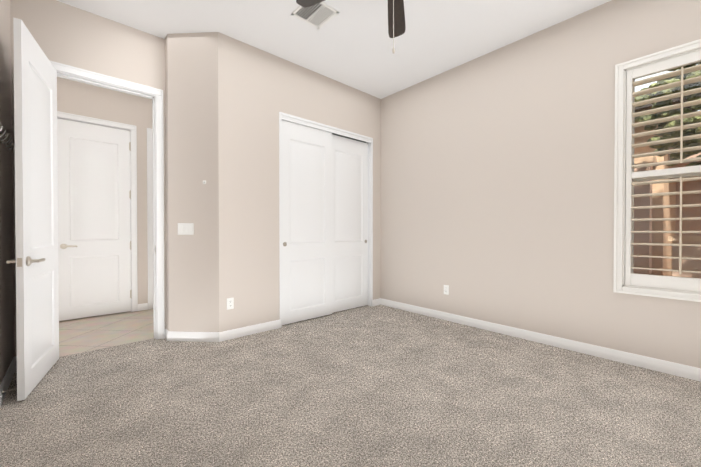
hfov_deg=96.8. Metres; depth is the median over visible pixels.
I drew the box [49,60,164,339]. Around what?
door frame
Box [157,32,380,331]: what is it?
wall
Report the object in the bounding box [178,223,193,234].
switch plate
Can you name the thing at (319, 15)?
ceiling vent
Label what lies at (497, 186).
wall
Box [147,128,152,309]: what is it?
door frame
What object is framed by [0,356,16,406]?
baseboard
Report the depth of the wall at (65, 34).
2.75 m
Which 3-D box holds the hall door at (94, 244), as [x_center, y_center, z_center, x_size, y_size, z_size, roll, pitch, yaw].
[-3.228,-0.165,3.947,0.749,2.430,0.100,0,1,-42]
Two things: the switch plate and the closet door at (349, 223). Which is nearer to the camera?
the switch plate
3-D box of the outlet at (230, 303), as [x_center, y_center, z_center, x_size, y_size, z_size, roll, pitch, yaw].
[-1.218,0.710,3.150,0.070,0.115,0.008,0,1,-42]
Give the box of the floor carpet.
[0,305,700,466]
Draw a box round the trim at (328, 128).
[279,112,372,326]
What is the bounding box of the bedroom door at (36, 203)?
[6,17,58,400]
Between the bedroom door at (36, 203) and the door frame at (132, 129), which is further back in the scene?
the door frame at (132, 129)
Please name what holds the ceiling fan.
hanging from the ceiling
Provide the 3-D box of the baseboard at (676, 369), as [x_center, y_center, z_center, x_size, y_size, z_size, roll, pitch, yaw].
[1.841,1.024,3.071,0.016,0.092,4.200,0,1,-42]
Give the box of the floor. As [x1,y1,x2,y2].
[59,309,153,356]
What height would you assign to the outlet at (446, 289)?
0.115 m
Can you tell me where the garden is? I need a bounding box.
[633,62,700,277]
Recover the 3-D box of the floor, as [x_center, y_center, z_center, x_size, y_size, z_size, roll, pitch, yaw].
[-1.885,1.086,4.296,4.250,0.046,1.515,0,1,-42]
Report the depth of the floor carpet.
1.97 m
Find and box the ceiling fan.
[296,0,405,53]
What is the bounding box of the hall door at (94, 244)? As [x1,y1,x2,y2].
[57,118,131,320]
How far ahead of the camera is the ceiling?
3.00 m
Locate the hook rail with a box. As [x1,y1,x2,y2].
[0,122,14,151]
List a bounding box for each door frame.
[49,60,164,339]
[57,111,137,311]
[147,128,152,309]
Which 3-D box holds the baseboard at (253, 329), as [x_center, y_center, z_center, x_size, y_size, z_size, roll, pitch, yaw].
[-1.045,1.022,3.301,0.684,0.092,0.016,0,1,-42]
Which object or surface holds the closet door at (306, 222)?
in the wall at (227, 99)
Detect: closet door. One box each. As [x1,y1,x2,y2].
[282,120,331,324]
[332,134,367,312]
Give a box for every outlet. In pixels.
[227,298,233,309]
[444,285,448,294]
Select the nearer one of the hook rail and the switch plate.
the hook rail
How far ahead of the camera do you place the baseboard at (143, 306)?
4.29 m
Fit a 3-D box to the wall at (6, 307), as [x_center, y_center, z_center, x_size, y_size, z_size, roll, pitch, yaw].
[-1.647,-0.437,1.189,0.150,3.050,6.450,0,1,-42]
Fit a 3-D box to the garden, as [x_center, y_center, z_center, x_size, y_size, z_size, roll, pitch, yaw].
[4.241,-0.763,8.206,8.178,3.678,18.300,0,1,-42]
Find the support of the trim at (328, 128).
attached to the wall at (227, 99)
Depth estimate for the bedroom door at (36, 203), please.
2.18 m
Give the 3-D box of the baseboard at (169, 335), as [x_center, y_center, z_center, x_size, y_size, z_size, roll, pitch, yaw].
[-1.603,1.024,3.136,0.383,0.092,0.480,0,1,-42]
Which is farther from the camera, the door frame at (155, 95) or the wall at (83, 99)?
the wall at (83, 99)
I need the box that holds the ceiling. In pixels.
[57,0,610,98]
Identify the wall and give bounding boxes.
[0,0,13,384]
[10,0,156,355]
[57,77,151,303]
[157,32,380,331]
[381,0,700,367]
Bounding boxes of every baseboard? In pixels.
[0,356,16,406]
[138,303,147,310]
[165,329,215,341]
[216,319,280,341]
[380,298,700,381]
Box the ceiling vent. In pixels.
[291,2,338,28]

